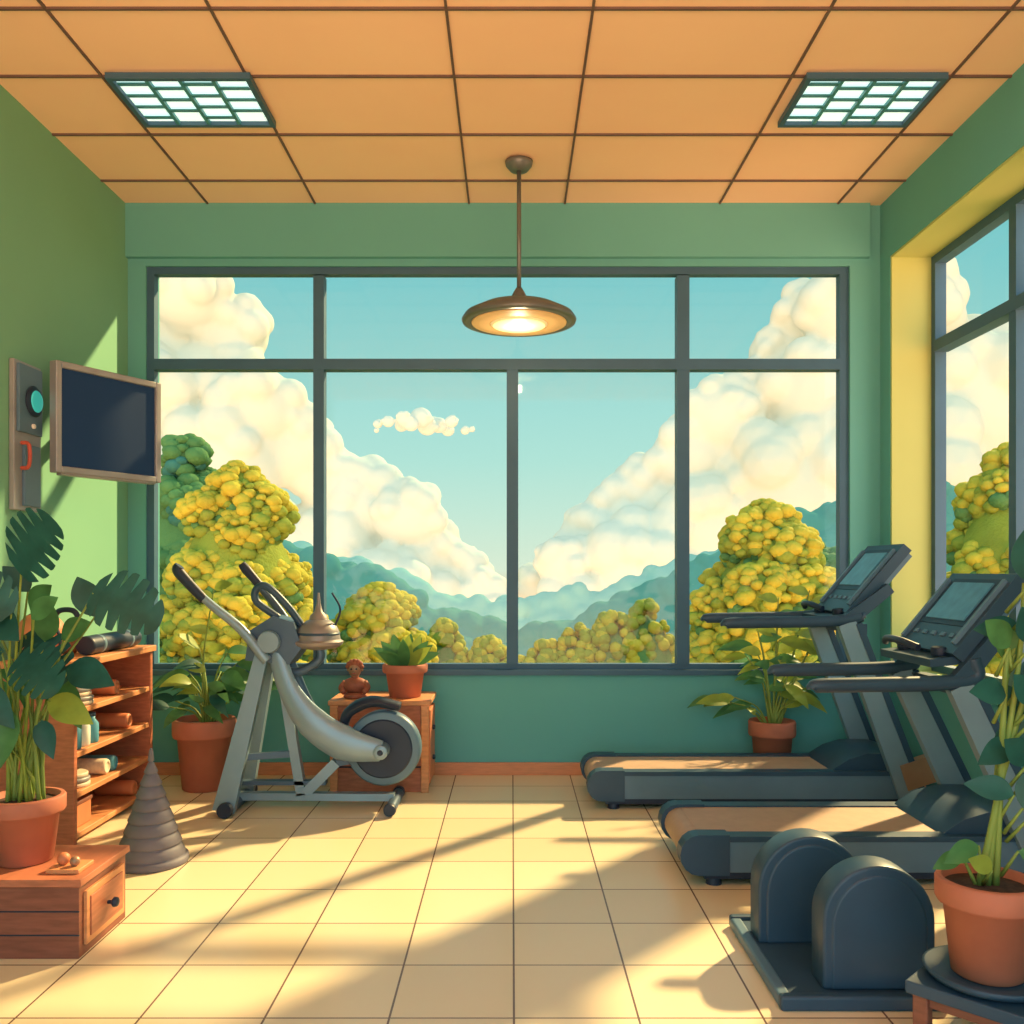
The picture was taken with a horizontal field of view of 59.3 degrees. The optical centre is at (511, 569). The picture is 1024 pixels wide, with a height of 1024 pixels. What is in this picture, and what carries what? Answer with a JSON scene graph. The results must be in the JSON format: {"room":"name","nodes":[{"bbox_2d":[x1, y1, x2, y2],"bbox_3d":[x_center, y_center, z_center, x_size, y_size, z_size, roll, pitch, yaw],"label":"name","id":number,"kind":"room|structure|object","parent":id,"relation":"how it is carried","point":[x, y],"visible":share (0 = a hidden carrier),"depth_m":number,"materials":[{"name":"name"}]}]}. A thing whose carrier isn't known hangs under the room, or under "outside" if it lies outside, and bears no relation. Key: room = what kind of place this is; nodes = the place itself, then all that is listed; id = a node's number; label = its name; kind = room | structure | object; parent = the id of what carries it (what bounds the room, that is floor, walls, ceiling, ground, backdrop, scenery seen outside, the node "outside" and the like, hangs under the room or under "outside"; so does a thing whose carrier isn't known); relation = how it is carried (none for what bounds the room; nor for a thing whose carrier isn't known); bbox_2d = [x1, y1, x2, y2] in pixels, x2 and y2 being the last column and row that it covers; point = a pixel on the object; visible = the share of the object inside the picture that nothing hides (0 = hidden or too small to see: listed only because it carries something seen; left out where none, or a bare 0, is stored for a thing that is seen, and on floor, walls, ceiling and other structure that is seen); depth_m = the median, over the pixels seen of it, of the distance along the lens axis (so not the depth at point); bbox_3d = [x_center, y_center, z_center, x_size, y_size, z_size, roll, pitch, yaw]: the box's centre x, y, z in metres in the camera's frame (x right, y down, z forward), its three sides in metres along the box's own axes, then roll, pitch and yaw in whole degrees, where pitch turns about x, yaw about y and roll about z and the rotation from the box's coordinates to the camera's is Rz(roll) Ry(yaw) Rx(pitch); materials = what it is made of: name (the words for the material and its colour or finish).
{"room":"gym","nodes":[
{"label":"gym","id":0,"kind":"room"},
{"bbox_2d":[0,85,127,660],"bbox_3d":[-2.260,-0.450,2.330,0.200,3.200,5.860,0,0,0],"label":"wall","id":1,"kind":"structure","parent":0,"point":[64,263],"depth_m":4.31,"materials":[{"name":"green paint"}]},
{"bbox_2d":[9,358,42,512],"bbox_3d":[-2.115,-0.585,3.970,0.086,0.650,0.220,0,0,0],"label":"intercom panel","id":2,"kind":"object","parent":1,"relation":"attached to","point":[25,380],"visible":0.97,"depth_m":3.92,"materials":[{"name":"metal"}]},
{"bbox_2d":[50,360,160,484],"bbox_3d":[-2.036,-0.680,4.327,0.336,0.510,0.575,0,0,28],"label":"television","id":3,"kind":"object","parent":1,"relation":"attached to","point":[105,425],"visible":1,"depth_m":4.22,"materials":[{"name":"plastic"}]},
{"bbox_2d":[373,407,474,435],"bbox_3d":[-4.062,-6.747,41.063,4.712,1.112,2.611,0,0,0],"label":"cloud","id":4,"kind":"object","parent":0,"point":[420,418],"visible":1,"depth_m":40.18,"materials":[{"name":"white"}]},
{"bbox_2d":[0,775,975,1023],"bbox_3d":[0.005,1.210,2.330,4.730,0.120,5.860,0,0,0],"label":"floor","id":5,"kind":"structure","parent":0,"point":[483,899],"depth_m":2.94,"materials":[{"name":"tile"}]},
{"bbox_2d":[0,845,129,958],"bbox_3d":[-1.520,1.032,2.820,0.579,0.237,0.340,0,0,0],"label":"drawer box","id":6,"kind":"object","parent":5,"relation":"on","point":[43,915],"visible":0.99,"depth_m":2.66,"materials":[{"name":"brown wood"}]},
{"bbox_2d":[46,852,93,873],"bbox_3d":[-1.350,0.887,2.750,0.100,0.051,0.100,0,0,0],"label":"tray","id":7,"kind":"object","parent":6,"relation":"on","point":[65,864],"visible":1,"depth_m":2.73,"materials":[{"name":"brown wood"}]},
{"bbox_2d":[0,507,163,867],"bbox_3d":[-1.437,0.362,2.800,0.783,1.101,0.294,0,0,0],"label":"monstera","id":8,"kind":"object","parent":6,"relation":"on","point":[30,810],"visible":1,"depth_m":2.76,"materials":[{"name":"plant"}]},
{"bbox_2d":[0,645,155,844],"bbox_3d":[-1.970,0.765,4.150,0.330,0.770,0.840,0,0,0],"label":"storage shelf","id":9,"kind":"object","parent":5,"relation":"on","point":[132,666],"visible":0.34,"depth_m":4.24,"materials":[{"name":"brown wood"}]},
{"bbox_2d":[18,614,63,649],"bbox_3d":[-2.020,0.279,3.860,0.200,0.200,0.200,0,0,0],"label":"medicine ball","id":10,"kind":"object","parent":9,"relation":"on","point":[27,629],"visible":0.17,"depth_m":3.79,"materials":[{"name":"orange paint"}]},
{"bbox_2d":[56,607,82,653],"bbox_3d":[-2.040,0.275,4.120,0.153,0.210,0.153,0,0,0],"label":"kettlebell","id":11,"kind":"object","parent":9,"relation":"on","point":[73,611],"visible":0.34,"depth_m":4.11,"materials":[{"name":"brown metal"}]},
{"bbox_2d":[77,727,81,749],"bbox_3d":[-1.870,0.698,3.840,0.062,0.135,0.061,0,0,0],"label":"water bottle","id":12,"kind":"object","parent":9,"relation":"in","point":[79,731],"visible":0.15,"depth_m":3.83,"materials":[{"name":"blue plastic"}]},
{"bbox_2d":[77,768,90,788],"bbox_3d":[-1.920,0.905,3.900,0.170,0.060,0.170,0,0,0],"label":"plate stack","id":13,"kind":"object","parent":9,"relation":"in","point":[83,778],"visible":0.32,"depth_m":3.88,"materials":[{"name":"beige ceramic"}]},
{"bbox_2d":[77,794,92,827],"bbox_3d":[-1.955,1.048,3.890,0.200,0.115,0.190,0,0,0],"label":"storage basket","id":14,"kind":"object","parent":9,"relation":"in","point":[83,802],"visible":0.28,"depth_m":3.92,"materials":[{"name":"orange paint"}]},
{"bbox_2d":[77,688,93,705],"bbox_3d":[-1.920,0.528,3.920,0.180,0.114,0.180,0,0,0],"label":"plate stack","id":15,"kind":"object","parent":9,"relation":"in","point":[86,695],"visible":0.15,"depth_m":3.89,"materials":[{"name":"beige ceramic"}]},
{"bbox_2d":[82,725,89,746],"bbox_3d":[-1.870,0.698,3.920,0.062,0.135,0.061,0,0,0],"label":"water bottle","id":16,"kind":"object","parent":9,"relation":"in","point":[85,728],"visible":0.25,"depth_m":3.90,"materials":[{"name":"white plastic"}]},
{"bbox_2d":[77,758,109,773],"bbox_3d":[-1.950,0.899,4.120,0.200,0.071,0.072,0,0,0],"label":"rolled towel","id":17,"kind":"object","parent":9,"relation":"in","point":[93,765],"visible":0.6,"depth_m":4.09,"materials":[{"name":"beige fabric"}]},
{"bbox_2d":[88,711,98,742],"bbox_3d":[-1.870,0.698,4.000,0.062,0.135,0.061,0,0,0],"label":"water bottle","id":18,"kind":"object","parent":9,"relation":"in","point":[94,729],"visible":0.59,"depth_m":3.98,"materials":[{"name":"blue plastic"}]},
{"bbox_2d":[78,755,117,770],"bbox_3d":[-1.950,0.899,4.200,0.200,0.071,0.072,0,0,0],"label":"rolled towel","id":19,"kind":"object","parent":9,"relation":"in","point":[113,759],"visible":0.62,"depth_m":4.18,"materials":[{"name":"blue fabric"}]},
{"bbox_2d":[91,679,119,694],"bbox_3d":[-1.950,0.549,4.220,0.200,0.071,0.072,0,0,0],"label":"rolled towel","id":20,"kind":"object","parent":9,"relation":"in","point":[112,690],"visible":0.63,"depth_m":4.19,"materials":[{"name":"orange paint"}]},
{"bbox_2d":[76,629,141,654],"bbox_3d":[-1.890,0.336,4.240,0.087,0.087,0.520,0,0,0],"label":"roll","id":21,"kind":"object","parent":9,"relation":"on","point":[97,643],"visible":0.87,"depth_m":4.12,"materials":[{"name":"rubber"}]},
{"bbox_2d":[95,713,131,727],"bbox_3d":[-1.950,0.729,4.360,0.200,0.071,0.072,0,0,0],"label":"rolled towel","id":22,"kind":"object","parent":9,"relation":"in","point":[106,720],"visible":0.63,"depth_m":4.33,"materials":[{"name":"orange fabric"}]},
{"bbox_2d":[92,780,136,794],"bbox_3d":[-1.950,1.069,4.420,0.200,0.071,0.072,0,0,0],"label":"rolled towel","id":23,"kind":"object","parent":9,"relation":"in","point":[113,787],"visible":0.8,"depth_m":4.39,"materials":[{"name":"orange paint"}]},
{"bbox_2d":[119,748,188,873],"bbox_3d":[-1.420,0.925,3.540,0.284,0.450,0.284,0,0,0],"label":"cone","id":24,"kind":"object","parent":5,"relation":"on","point":[153,836],"visible":0.96,"depth_m":3.47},
{"bbox_2d":[153,580,276,792],"bbox_3d":[-1.592,0.601,4.803,0.816,1.097,0.455,0,0,0],"label":"rubber plant","id":25,"kind":"object","parent":5,"relation":"on","point":[203,739],"visible":0.92,"depth_m":4.65,"materials":[{"name":"green plant"}]},
{"bbox_2d":[172,562,421,818],"bbox_3d":[-1.021,0.554,4.370,1.162,1.192,0.440,0,0,0],"label":"elliptical trainer","id":26,"kind":"object","parent":5,"relation":"on","point":[384,747],"visible":1,"depth_m":4.29,"materials":[{"name":"metal"}]},
{"bbox_2d":[328,692,435,792],"bbox_3d":[-0.680,0.912,4.820,0.540,0.475,0.360,0,0,0],"label":"wooden crate","id":27,"kind":"object","parent":5,"relation":"on","point":[421,710],"visible":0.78,"depth_m":4.66,"materials":[{"name":"brown wood"}]},
{"bbox_2d":[338,659,370,698],"bbox_3d":[-0.830,0.571,4.760,0.171,0.208,0.124,0,0,0],"label":"figurine","id":28,"kind":"object","parent":27,"relation":"on","point":[356,687],"visible":1,"depth_m":4.73,"materials":[{"name":"brown ceramic"}]},
{"bbox_2d":[372,634,439,698],"bbox_3d":[-0.562,0.508,4.812,0.350,0.334,0.255,0,0,-24],"label":"agave","id":29,"kind":"object","parent":27,"relation":"on","point":[405,665],"visible":1,"depth_m":4.75,"materials":[{"name":"ceramic"}]},
{"bbox_2d":[580,544,935,808],"bbox_3d":[1.196,0.512,4.540,1.671,1.276,0.510,0,0,0],"label":"treadmill","id":30,"kind":"object","parent":5,"relation":"on","point":[859,767],"visible":0.97,"depth_m":4.32,"materials":[{"name":"metal"}]},
{"bbox_2d":[687,585,853,752],"bbox_3d":[1.431,0.617,4.914,0.955,1.067,0.248,0,0,0],"label":"rubber plant","id":31,"kind":"object","parent":5,"relation":"on","point":[773,733],"visible":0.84,"depth_m":4.89,"materials":[{"name":"green plant"}]},
{"bbox_2d":[729,828,936,1010],"bbox_3d":[0.920,0.970,2.625,0.440,0.360,0.570,0,0,0],"label":"exercise equipment","id":32,"kind":"object","parent":5,"relation":"on","point":[827,928],"visible":0.88,"depth_m":2.40,"materials":[{"name":"plastic"}]},
{"bbox_2d":[658,573,1023,885],"bbox_3d":[1.335,0.582,3.515,1.451,1.136,0.560,0,0,0],"label":"treadmill","id":33,"kind":"object","parent":5,"relation":"on","point":[714,841],"visible":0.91,"depth_m":3.38,"materials":[{"name":"metal"}]},
{"bbox_2d":[905,966,1023,1023],"bbox_3d":[1.205,1.060,2.130,0.390,0.180,0.390,0,0,45],"label":"side table","id":34,"kind":"object","parent":5,"relation":"on","point":[928,993],"visible":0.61,"depth_m":2.06,"materials":[{"name":"wood"}]},
{"bbox_2d":[922,530,1023,1002],"bbox_3d":[1.156,0.434,2.130,0.345,1.073,0.284,0,0,0],"label":"potted plant","id":35,"kind":"object","parent":34,"relation":"on","point":[982,900],"visible":1,"depth_m":2.08,"materials":[{"name":"plant"}]},
{"bbox_2d":[128,205,879,761],"bbox_3d":[0.105,-0.450,5.160,4.530,3.200,0.200,0,0,0],"label":"wall","id":36,"kind":"structure","parent":0,"point":[479,718],"depth_m":5.06,"materials":[{"name":"green paint"}]},
{"bbox_2d":[154,762,581,774],"bbox_3d":[-0.035,1.115,5.050,4.210,0.070,0.020,0,0,0],"label":"baseboard","id":37,"kind":"structure","parent":36,"relation":"attached to","point":[164,768],"depth_m":5.04,"materials":[{"name":"brown wood"}]},
{"bbox_2d":[125,203,869,258],"bbox_3d":[-0.080,-1.900,5.043,4.160,0.300,0.035,0,0,0],"label":"wall beam","id":38,"kind":"structure","parent":36,"relation":"attached to","point":[152,230],"depth_m":5.03,"materials":[{"name":"green paint"}]},
{"bbox_2d":[147,267,848,674],"bbox_3d":[-0.080,-0.560,5.091,4.000,2.300,0.113,0,0,0],"label":"window","id":39,"kind":"structure","parent":36,"relation":"in","point":[682,365],"depth_m":5.07,"materials":[{"name":"metal"}]},
{"bbox_2d":[0,0,1023,204],"bbox_3d":[0.005,-2.125,2.330,4.730,0.150,5.860,0,0,0],"label":"ceiling","id":40,"kind":"structure","parent":0,"point":[31,42],"depth_m":3.86,"materials":[{"name":"orange tile"}]},
{"bbox_2d":[105,72,275,127],"bbox_3d":[-1.372,-2.028,3.895,0.595,0.026,0.410,0,0,0],"label":"ceiling light panel","id":41,"kind":"object","parent":40,"relation":"in","point":[157,99],"depth_m":3.87,"materials":[{"name":"white plastic"}]},
{"bbox_2d":[0,0,1023,203],"bbox_3d":[-0.045,-2.046,2.230,4.230,0.009,5.660,0,0,0],"label":"grid","id":42,"kind":"object","parent":40,"relation":"attached to","point":[1014,7],"depth_m":3.72,"materials":[{"name":"brown metal"}]},
{"bbox_2d":[462,155,575,336],"bbox_3d":[0.035,-1.629,4.500,0.574,0.825,0.574,0,0,0],"label":"pendant lamp","id":43,"kind":"object","parent":40,"relation":"hanging from","point":[518,314],"visible":1,"depth_m":4.44,"materials":[{"name":"metal"}]},
{"bbox_2d":[778,72,948,127],"bbox_3d":[1.500,-2.028,3.895,0.580,0.026,0.410,0,0,0],"label":"ceiling light panel","id":44,"kind":"object","parent":40,"relation":"in","point":[822,99],"depth_m":3.87,"materials":[{"name":"white plastic"}]},
{"bbox_2d":[880,63,1023,786],"bbox_3d":[2.220,-0.450,2.230,0.300,3.200,5.660,0,0,0],"label":"wall","id":45,"kind":"structure","parent":0,"point":[994,132],"depth_m":4.43,"materials":[{"name":"green paint"}]},
{"bbox_2d":[891,146,1023,674],"bbox_3d":[2.170,-0.575,4.165,0.240,2.290,1.530,0,0,0],"label":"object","id":46,"kind":"structure","parent":45,"relation":"attached to","point":[911,263],"depth_m":4.92,"materials":[{"name":"paint"}]},
{"bbox_2d":[931,189,1023,686],"bbox_3d":[2.320,-0.579,4.157,0.080,2.257,1.515,0,0,0],"label":"window","id":47,"kind":"structure","parent":45,"relation":"in","point":[1011,311],"depth_m":4.39,"materials":[{"name":"metal"}]},
{"label":"outside","id":48,"kind":"structure","parent":0,"visible":0},
{"bbox_2d":[518,257,1008,597],"bbox_3d":[18.399,-5.864,43.857,37.028,19.363,9.205,0,0,0],"label":"cumulus cloud","id":49,"kind":"structure","parent":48,"point":[754,435],"depth_m":41.94,"materials":[{"name":"white"}]},
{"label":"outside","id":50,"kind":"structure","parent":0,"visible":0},
{"bbox_2d":[282,481,956,655],"bbox_3d":[3.923,0.514,23.088,41.049,6.102,3.239,0,0,0],"label":"mountains","id":51,"kind":"structure","parent":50,"point":[344,579],"depth_m":23.38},
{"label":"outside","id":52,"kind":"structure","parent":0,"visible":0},
{"bbox_2d":[293,541,718,629],"bbox_3d":[8.896,1.006,33.048,43.636,5.318,3.442,0,0,0],"label":"hazy hills","id":53,"kind":"structure","parent":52,"point":[570,601],"depth_m":33.37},
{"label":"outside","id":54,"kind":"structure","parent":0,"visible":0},
{"bbox_3d":[0.000,3.300,13.300,80.000,0.100,15.400,0,0,0],"label":"lawn","id":55,"kind":"structure","parent":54,"visible":0},
{"bbox_2d":[160,433,216,594],"bbox_3d":[-4.346,0.716,11.921,1.973,5.081,1.770,0,0,-21],"label":"tree","id":56,"kind":"object","parent":55,"relation":"on","point":[186,459],"visible":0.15,"depth_m":11.68,"materials":[{"name":"green plant"}]},
{"bbox_2d":[160,460,328,662],"bbox_3d":[-3.036,1.012,9.947,2.080,4.485,2.045,0,0,-10],"label":"tree","id":57,"kind":"object","parent":55,"relation":"on","point":[238,517],"visible":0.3,"depth_m":9.54,"materials":[{"name":"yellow plant"}]},
{"bbox_2d":[327,581,438,662],"bbox_3d":[-1.738,1.700,11.749,1.928,3.112,1.783,0,0,-39],"label":"tree","id":58,"kind":"object","parent":55,"relation":"on","point":[378,611],"visible":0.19,"depth_m":11.38,"materials":[{"name":"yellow plant"}]},
{"bbox_2d":[427,597,674,662],"bbox_3d":[0.546,1.821,13.417,4.179,2.827,0.844,0,0,1],"label":"shrubs","id":59,"kind":"object","parent":55,"relation":"on","point":[614,637],"visible":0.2,"depth_m":13.24,"materials":[{"name":"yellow plant"}]},
{"bbox_2d":[674,498,835,662],"bbox_3d":[2.918,1.224,9.945,2.239,4.059,2.038,0,0,0],"label":"tree","id":60,"kind":"object","parent":55,"relation":"on","point":[767,547],"visible":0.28,"depth_m":9.50,"materials":[{"name":"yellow plant"}]},
{"bbox_2d":[822,541,835,567],"bbox_3d":[4.670,1.374,13.858,2.873,3.761,2.754,0,0,-5],"label":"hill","id":61,"kind":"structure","parent":55,"relation":"on","point":[830,553],"depth_m":13.40,"materials":[{"name":"green plant"}]},
{"bbox_2d":[946,442,1008,675],"bbox_3d":[6.288,0.806,11.148,2.387,4.898,2.239,0,0,26],"label":"tree","id":62,"kind":"object","parent":55,"relation":"on","point":[978,541],"visible":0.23,"depth_m":10.96,"materials":[{"name":"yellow plant"}]},
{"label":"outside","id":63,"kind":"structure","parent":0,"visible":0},
{"bbox_2d":[160,278,506,601],"bbox_3d":[-13.111,-5.603,44.492,26.900,19.681,8.008,0,0,-8],"label":"cumulus cloud","id":64,"kind":"structure","parent":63,"point":[383,516],"depth_m":42.80,"materials":[{"name":"white"}]}
]}

